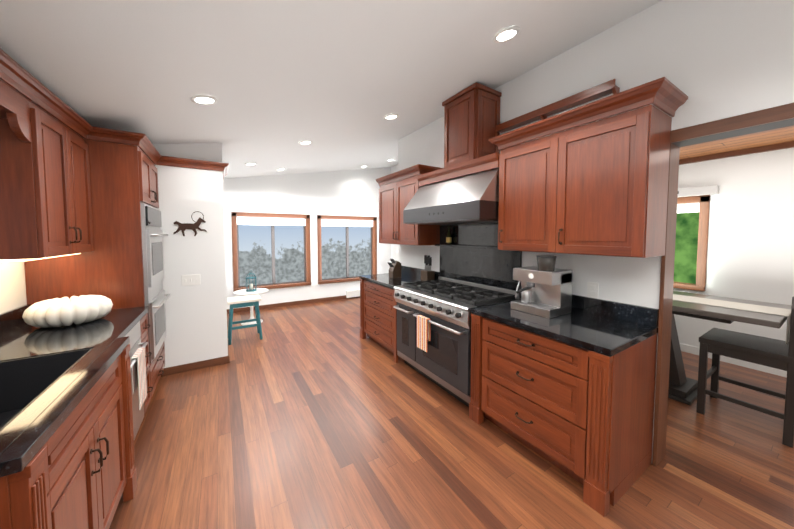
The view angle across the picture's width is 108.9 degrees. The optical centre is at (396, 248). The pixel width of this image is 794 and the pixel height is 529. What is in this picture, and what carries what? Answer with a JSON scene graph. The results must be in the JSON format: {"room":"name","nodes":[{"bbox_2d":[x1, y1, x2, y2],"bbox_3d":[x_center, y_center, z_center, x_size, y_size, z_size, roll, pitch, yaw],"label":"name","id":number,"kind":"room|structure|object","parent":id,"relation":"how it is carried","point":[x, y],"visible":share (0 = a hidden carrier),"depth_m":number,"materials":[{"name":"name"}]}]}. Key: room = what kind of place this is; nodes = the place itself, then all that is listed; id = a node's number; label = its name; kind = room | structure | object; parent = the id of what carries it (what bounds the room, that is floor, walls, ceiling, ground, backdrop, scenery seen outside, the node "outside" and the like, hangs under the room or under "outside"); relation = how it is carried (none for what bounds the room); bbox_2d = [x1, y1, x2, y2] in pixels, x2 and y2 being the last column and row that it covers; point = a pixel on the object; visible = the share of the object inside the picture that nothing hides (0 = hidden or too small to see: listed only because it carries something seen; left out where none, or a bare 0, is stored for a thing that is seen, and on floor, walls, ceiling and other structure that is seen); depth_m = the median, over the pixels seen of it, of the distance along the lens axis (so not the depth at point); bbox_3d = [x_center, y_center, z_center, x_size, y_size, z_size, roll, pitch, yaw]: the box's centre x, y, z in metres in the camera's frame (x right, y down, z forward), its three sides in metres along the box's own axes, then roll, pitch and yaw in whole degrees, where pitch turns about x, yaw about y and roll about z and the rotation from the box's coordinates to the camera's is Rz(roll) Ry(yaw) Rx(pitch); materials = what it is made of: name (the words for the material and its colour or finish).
{"room":"kitchen","nodes":[
{"label":"kitchen","id":0,"kind":"room"},
{"bbox_2d":[0,261,26,313],"bbox_3d":[-1.264,0.360,-0.358,0.150,2.360,7.050,-2,3,-32],"label":"wall","id":1,"kind":"structure","parent":0,"point":[12,281],"depth_m":1.92,"materials":[{"name":"white paint"}]},
{"bbox_2d":[0,284,1,302],"bbox_3d":[-2.498,0.289,1.774,0.007,0.120,0.075,-2,3,-32],"label":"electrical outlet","id":2,"kind":"object","parent":1,"relation":"attached to","point":[0,294],"visible":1,"depth_m":1.78,"materials":[{"name":"white plastic"}]},
{"bbox_2d":[0,92,93,261],"bbox_3d":[-2.315,-0.382,1.782,0.358,0.860,0.748,-2,3,-32],"label":"upper cabinet","id":3,"kind":"object","parent":1,"relation":"attached to","point":[45,201],"depth_m":1.57,"materials":[{"name":"brown wood"}]},
{"bbox_2d":[0,48,103,140],"bbox_3d":[-1.482,-0.811,0.809,0.090,0.090,3.252,-2,3,-32],"label":"crown molding","id":4,"kind":"structure","parent":3,"relation":"attached to","point":[15,75],"depth_m":1.59,"materials":[{"name":"brown wood"}]},
{"bbox_2d":[127,143,227,367],"bbox_3d":[-2.759,0.079,3.208,1.390,2.584,0.600,-2,3,-32],"label":"wall","id":5,"kind":"structure","parent":0,"point":[196,323],"depth_m":3.16,"materials":[{"name":"white paint"}]},
{"bbox_2d":[174,211,206,235],"bbox_3d":[-2.276,-0.270,3.127,0.300,0.277,0.006,-2,3,-32],"label":"wall art","id":6,"kind":"object","parent":5,"relation":"attached to","point":[182,227],"visible":1,"depth_m":3.13,"materials":[{"name":"black metal"}]},
{"bbox_2d":[181,274,200,285],"bbox_3d":[-2.287,0.354,3.152,0.170,0.120,0.015,-2,3,-32],"label":"switch plate","id":7,"kind":"object","parent":5,"relation":"attached to","point":[192,279],"visible":1,"depth_m":3.15,"materials":[{"name":"white plastic"}]},
{"bbox_2d":[161,355,229,376],"bbox_3d":[-2.337,1.331,3.170,0.805,0.085,0.017,-2,3,-32],"label":"baseboard","id":8,"kind":"structure","parent":5,"relation":"attached to","point":[226,359],"depth_m":3.20,"materials":[{"name":"brown wood"}]},
{"bbox_2d":[162,156,228,172],"bbox_3d":[-2.198,-0.921,3.120,0.601,0.090,0.066,-2,3,-32],"label":"crown molding","id":9,"kind":"structure","parent":5,"relation":"attached to","point":[167,161],"depth_m":3.11,"materials":[{"name":"brown wood"}]},
{"bbox_2d":[223,167,390,308],"bbox_3d":[-2.297,-0.407,6.097,5.250,3.281,0.150,-2,3,-32],"label":"wall","id":10,"kind":"structure","parent":0,"point":[313,195],"depth_m":6.25,"materials":[{"name":"white paint"}]},
{"bbox_2d":[231,212,310,291],"bbox_3d":[-2.574,0.057,5.920,1.490,1.550,0.195,-2,3,-32],"label":"window","id":11,"kind":"structure","parent":10,"relation":"in","point":[250,218],"depth_m":5.90,"materials":[{"name":"brown wood"}]},
{"bbox_2d":[227,295,359,313],"bbox_3d":[-1.725,1.176,6.427,3.710,0.085,0.022,-2,3,-32],"label":"baseboard","id":12,"kind":"structure","parent":10,"relation":"attached to","point":[244,309],"depth_m":6.08,"materials":[{"name":"brown wood"}]},
{"bbox_2d":[317,215,376,283],"bbox_3d":[-1.173,0.015,6.791,1.490,1.550,0.195,-2,3,-32],"label":"window","id":13,"kind":"structure","parent":10,"relation":"in","point":[347,222],"depth_m":6.77,"materials":[{"name":"brown wood"}]},
{"bbox_2d":[346,289,359,297],"bbox_3d":[-0.872,1.081,6.908,0.750,0.170,0.069,-2,3,-32],"label":"baseboard heater","id":14,"kind":"object","parent":10,"relation":"attached to","point":[352,293],"visible":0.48,"depth_m":6.76,"materials":[{"name":"white metal"}]},
{"bbox_2d":[0,0,661,177],"bbox_3d":[0.179,-1.427,2.019,5.300,1.077,9.700,-2,3,-32],"label":"ceiling","id":15,"kind":"structure","parent":0,"point":[335,82],"depth_m":1.87,"materials":[{"name":"white paint"}]},
{"bbox_2d":[191,95,216,104],"bbox_3d":[-1.468,-1.128,2.163,0.168,0.039,0.168,-2,4,-41],"label":"recessed light","id":16,"kind":"object","parent":15,"relation":"in","point":[198,99],"depth_m":2.16,"materials":[{"name":"white plastic"}]},
{"bbox_2d":[299,141,311,144],"bbox_3d":[-1.210,-1.397,3.762,0.168,0.039,0.168,2,3,31],"label":"recessed light","id":17,"kind":"object","parent":15,"relation":"in","point":[302,142],"depth_m":3.76,"materials":[{"name":"white plastic"}]},
{"bbox_2d":[384,114,398,119],"bbox_3d":[-0.066,-1.498,3.243,0.168,0.039,0.168,-2,4,-41],"label":"recessed light","id":18,"kind":"object","parent":15,"relation":"in","point":[392,116],"depth_m":3.24,"materials":[{"name":"white plastic"}]},
{"bbox_2d":[493,26,519,42],"bbox_3d":[0.733,-1.430,1.905,0.168,0.039,0.168,-2,4,-41],"label":"recessed light","id":19,"kind":"object","parent":15,"relation":"in","point":[506,34],"depth_m":1.90,"materials":[{"name":"white plastic"}]},
{"bbox_2d":[391,165,397,262],"bbox_3d":[0.568,-0.418,6.320,0.150,3.281,2.500,-2,3,-32],"label":"wall","id":20,"kind":"structure","parent":0,"point":[394,247],"depth_m":7.18,"materials":[{"name":"white paint"}]},
{"bbox_2d":[109,297,793,528],"bbox_3d":[0.773,1.455,2.527,6.700,0.100,9.700,-2,3,-32],"label":"floor","id":21,"kind":"structure","parent":0,"point":[320,415],"depth_m":1.96,"materials":[{"name":"brown wood"}]},
{"bbox_2d":[0,476,3,528],"bbox_3d":[-1.262,1.063,0.441,0.658,0.880,0.374,-2,3,-32],"label":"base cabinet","id":22,"kind":"object","parent":21,"relation":"on","point":[1,478],"depth_m":0.77,"materials":[{"name":"brown wood"}]},
{"bbox_2d":[4,381,135,528],"bbox_3d":[-1.599,1.160,1.035,0.708,0.630,1.100,-2,3,-32],"label":"base cabinet","id":23,"kind":"object","parent":21,"relation":"on","point":[79,471],"depth_m":1.13,"materials":[{"name":"brown wood"}]},
{"bbox_2d":[24,139,170,397],"bbox_3d":[-2.551,0.277,2.549,0.734,2.250,0.743,-2,3,-32],"label":"tall cabinet","id":24,"kind":"object","parent":21,"relation":"on","point":[121,266],"visible":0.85,"depth_m":2.29,"materials":[{"name":"brown wood"}]},
{"bbox_2d":[128,131,162,164],"bbox_3d":[-2.294,-0.897,2.622,0.090,0.090,0.807,-2,3,-32],"label":"crown molding","id":25,"kind":"structure","parent":24,"relation":"attached to","point":[140,140],"depth_m":2.45,"materials":[{"name":"brown wood"}]},
{"bbox_2d":[91,313,151,436],"bbox_3d":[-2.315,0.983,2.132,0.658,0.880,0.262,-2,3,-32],"label":"base cabinet","id":26,"kind":"object","parent":21,"relation":"on","point":[119,372],"depth_m":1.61,"materials":[{"name":"brown wood"}]},
{"bbox_2d":[0,304,148,476],"bbox_3d":[-1.744,0.622,1.257,0.723,0.360,2.321,-2,3,-32],"label":"countertop","id":27,"kind":"structure","parent":26,"relation":"on","point":[50,377],"depth_m":1.39,"materials":[{"name":"black stone"}]},
{"bbox_2d":[22,295,112,327],"bbox_3d":[-2.226,0.423,1.941,0.406,0.162,0.400,-2,3,-32],"label":"bowl","id":28,"kind":"object","parent":27,"relation":"on","point":[60,312],"visible":1,"depth_m":1.83,"materials":[{"name":"beige ceramic"}]},
{"bbox_2d":[125,321,147,439],"bbox_3d":[-2.046,1.003,1.771,0.698,0.875,0.625,-2,3,-32],"label":"dishwasher","id":29,"kind":"object","parent":21,"relation":"on","point":[138,371],"visible":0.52,"depth_m":1.97,"materials":[{"name":"silver metal"}]},
{"bbox_2d":[227,294,262,344],"bbox_3d":[-2.228,1.028,4.150,0.437,0.602,0.348,-2,3,-32],"label":"stool","id":30,"kind":"object","parent":21,"relation":"on","point":[243,301],"visible":0.98,"depth_m":4.07,"materials":[{"name":"teal paint"}]},
{"bbox_2d":[233,288,268,324],"bbox_3d":[-2.510,1.014,4.906,0.540,0.555,0.540,-2,3,-32],"label":"round side table","id":31,"kind":"object","parent":21,"relation":"on","point":[242,292],"visible":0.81,"depth_m":4.84,"materials":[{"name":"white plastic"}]},
{"bbox_2d":[245,273,256,291],"bbox_3d":[-2.510,0.559,4.884,0.170,0.353,0.170,-2,3,-32],"label":"lantern","id":32,"kind":"object","parent":31,"relation":"on","point":[251,288],"visible":1,"depth_m":4.87,"materials":[{"name":"teal paint"}]},
{"bbox_2d":[360,279,403,362],"bbox_3d":[-0.001,0.897,3.938,0.692,0.880,1.006,-2,3,-32],"label":"base cabinet","id":33,"kind":"object","parent":21,"relation":"on","point":[378,317],"visible":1,"depth_m":3.73,"materials":[{"name":"brown wood"}]},
{"bbox_2d":[359,265,439,288],"bbox_3d":[0.001,0.375,3.919,0.683,0.160,1.013,-2,3,-32],"label":"countertop","id":34,"kind":"structure","parent":33,"relation":"on","point":[410,274],"depth_m":3.90,"materials":[{"name":"black stone"}]},
{"bbox_2d":[387,258,400,277],"bbox_3d":[-0.041,0.277,3.980,0.170,0.268,0.120,-2,3,-32],"label":"knife block","id":35,"kind":"object","parent":34,"relation":"on","point":[395,269],"visible":1,"depth_m":3.94,"materials":[{"name":"brown wood"}]},
{"bbox_2d":[421,255,434,280],"bbox_3d":[0.401,0.259,3.712,0.120,0.330,0.140,-2,3,-32],"label":"knife block","id":36,"kind":"object","parent":34,"relation":"on","point":[427,273],"visible":0.94,"depth_m":3.68,"materials":[{"name":"brown wood"}]},
{"bbox_2d":[393,277,520,406],"bbox_3d":[0.545,0.889,2.995,0.749,0.985,1.156,-2,3,-32],"label":"range","id":37,"kind":"object","parent":21,"relation":"on","point":[434,331],"visible":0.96,"depth_m":2.73,"materials":[{"name":"silver metal"}]},
{"bbox_2d":[469,313,656,516],"bbox_3d":[1.143,0.984,2.104,0.692,0.880,0.982,-2,3,-32],"label":"base cabinet","id":38,"kind":"object","parent":21,"relation":"on","point":[584,417],"visible":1,"depth_m":1.75,"materials":[{"name":"brown wood"}]},
{"bbox_2d":[470,286,658,356],"bbox_3d":[1.148,0.463,2.080,0.683,0.160,0.984,-2,3,-32],"label":"countertop","id":39,"kind":"structure","parent":38,"relation":"on","point":[606,327],"depth_m":1.90,"materials":[{"name":"black stone"}]},
{"bbox_2d":[511,255,572,318],"bbox_3d":[1.093,0.274,2.210,0.392,0.442,0.320,-2,3,-32],"label":"espresso machine","id":40,"kind":"object","parent":39,"relation":"on","point":[546,290],"visible":1,"depth_m":2.15,"materials":[{"name":"silver metal"}]},
{"bbox_2d":[668,291,790,404],"bbox_3d":[2.603,0.928,2.970,0.900,0.910,1.720,-2,3,-32],"label":"dining table","id":41,"kind":"object","parent":21,"relation":"on","point":[682,388],"visible":0.29,"depth_m":2.54,"materials":[{"name":"grey wood"}]},
{"bbox_2d":[673,294,790,343],"bbox_3d":[2.603,0.575,2.953,0.340,0.216,1.748,-2,3,-32],"label":"table runner","id":42,"kind":"object","parent":41,"relation":"on","point":[747,307],"visible":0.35,"depth_m":2.40,"materials":[{"name":"grey fabric"}]},
{"bbox_2d":[696,297,793,447],"bbox_3d":[2.900,0.873,2.337,0.490,1.080,0.492,-2,3,-32],"label":"dining chair","id":43,"kind":"object","parent":21,"relation":"on","point":[760,350],"visible":1,"depth_m":2.27,"materials":[{"name":"black wood"}]},
{"bbox_2d":[398,0,793,453],"bbox_3d":[1.933,-0.071,1.585,0.150,3.037,7.000,-2,3,-32],"label":"wall","id":44,"kind":"structure","parent":0,"point":[633,51],"depth_m":1.83,"materials":[{"name":"white paint"}]},
{"bbox_2d":[379,174,439,245],"bbox_3d":[0.126,-0.485,3.951,0.390,0.860,1.013,-2,3,-32],"label":"upper cabinet","id":45,"kind":"object","parent":44,"relation":"attached to","point":[396,197],"visible":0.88,"depth_m":3.79,"materials":[{"name":"brown wood"}]},
{"bbox_2d":[376,164,441,185],"bbox_3d":[0.137,-0.963,3.895,0.406,0.100,1.083,-2,3,-32],"label":"crown molding","id":46,"kind":"structure","parent":45,"relation":"attached to","point":[417,169],"depth_m":3.60,"materials":[{"name":"brown wood"}]},
{"bbox_2d":[403,168,498,224],"bbox_3d":[0.621,-0.491,2.976,0.578,0.455,1.148,-2,3,-32],"label":"range hood","id":47,"kind":"object","parent":44,"relation":"attached to","point":[471,199],"visible":0.79,"depth_m":2.66,"materials":[{"name":"grey metal"}]},
{"bbox_2d":[416,82,501,186],"bbox_3d":[0.701,-1.135,2.995,0.390,0.825,1.152,-2,3,-32],"label":"hood chimney","id":48,"kind":"object","parent":44,"relation":"attached to","point":[471,117],"visible":0.83,"depth_m":2.77,"materials":[{"name":"brown wood"}]},
{"bbox_2d":[435,223,521,290],"bbox_3d":[0.818,0.061,3.126,0.118,0.653,1.156,-2,3,-32],"label":"backsplash","id":49,"kind":"structure","parent":44,"relation":"attached to","point":[472,253],"depth_m":3.09,"materials":[{"name":"black stone"}]},
{"bbox_2d":[446,227,451,243],"bbox_3d":[0.625,-0.150,3.419,0.064,0.210,0.066,-2,3,-32],"label":"bottle","id":50,"kind":"object","parent":49,"relation":"on","point":[448,238],"visible":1,"depth_m":3.40,"materials":[{"name":"green glass"}]},
{"bbox_2d":[497,79,619,132],"bbox_3d":[1.266,-1.107,2.382,0.082,0.149,0.980,-2,3,-32],"label":"shelf","id":51,"kind":"object","parent":44,"relation":"attached to","point":[591,94],"visible":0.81,"depth_m":2.25,"materials":[{"name":"brown wood"}]},
{"bbox_2d":[498,105,671,257],"bbox_3d":[1.275,-0.398,2.108,0.390,0.860,1.008,-2,3,-32],"label":"upper cabinet","id":52,"kind":"object","parent":44,"relation":"attached to","point":[599,187],"visible":1,"depth_m":1.83,"materials":[{"name":"brown wood"}]},
{"bbox_2d":[489,77,687,149],"bbox_3d":[1.268,-0.877,2.081,0.406,0.100,1.148,-2,3,-32],"label":"crown molding","id":53,"kind":"structure","parent":52,"relation":"attached to","point":[666,95],"depth_m":1.75,"materials":[{"name":"brown wood"}]},
{"bbox_2d":[587,282,598,298],"bbox_3d":[1.490,0.321,2.162,0.010,0.120,0.075,-2,3,-32],"label":"electrical outlet","id":54,"kind":"object","parent":44,"relation":"attached to","point":[592,289],"visible":1,"depth_m":2.16,"materials":[{"name":"white plastic"}]},
{"bbox_2d":[652,103,793,466],"bbox_3d":[2.751,0.427,0.291,0.194,2.165,3.900,-2,3,-32],"label":"door frame","id":55,"kind":"structure","parent":44,"relation":"attached to","point":[772,118],"depth_m":1.73,"materials":[{"name":"brown wood"}]},
{"bbox_2d":[673,148,793,347],"bbox_3d":[4.515,0.152,2.557,0.150,2.500,5.900,-2,3,-32],"label":"wall","id":56,"kind":"structure","parent":0,"point":[750,253],"depth_m":3.23,"materials":[{"name":"white paint"}]},
{"bbox_2d":[673,185,718,290],"bbox_3d":[3.438,-0.141,4.189,0.240,1.290,1.730,-2,3,-32],"label":"dining room window","id":57,"kind":"structure","parent":56,"relation":"in","point":[693,202],"depth_m":3.54,"materials":[{"name":"brown wood"}]},
{"bbox_2d":[680,343,786,377],"bbox_3d":[4.457,1.354,2.549,0.014,0.100,5.650,-2,3,-32],"label":"baseboard","id":58,"kind":"structure","parent":56,"relation":"attached to","point":[684,347],"depth_m":3.29,"materials":[{"name":"white wood"}]},
{"bbox_2d":[679,126,793,159],"bbox_3d":[3.433,-1.105,1.822,2.700,0.100,5.900,-2,3,-32],"label":"ceiling","id":59,"kind":"structure","parent":0,"point":[777,136],"depth_m":3.02,"materials":[{"name":"brown wood"}]},
{"label":"outside","id":60,"kind":"structure","parent":0,"visible":0},
{"bbox_2d":[238,225,370,285],"bbox_3d":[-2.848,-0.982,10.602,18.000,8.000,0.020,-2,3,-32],"label":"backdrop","id":61,"kind":"structure","parent":60,"point":[255,254],"depth_m":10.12,"materials":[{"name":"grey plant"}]},
{"bbox_2d":[674,212,698,283],"bbox_3d":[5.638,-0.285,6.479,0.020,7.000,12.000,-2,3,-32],"label":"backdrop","id":62,"kind":"structure","parent":60,"point":[686,247],"depth_m":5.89,"materials":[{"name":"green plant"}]}
]}

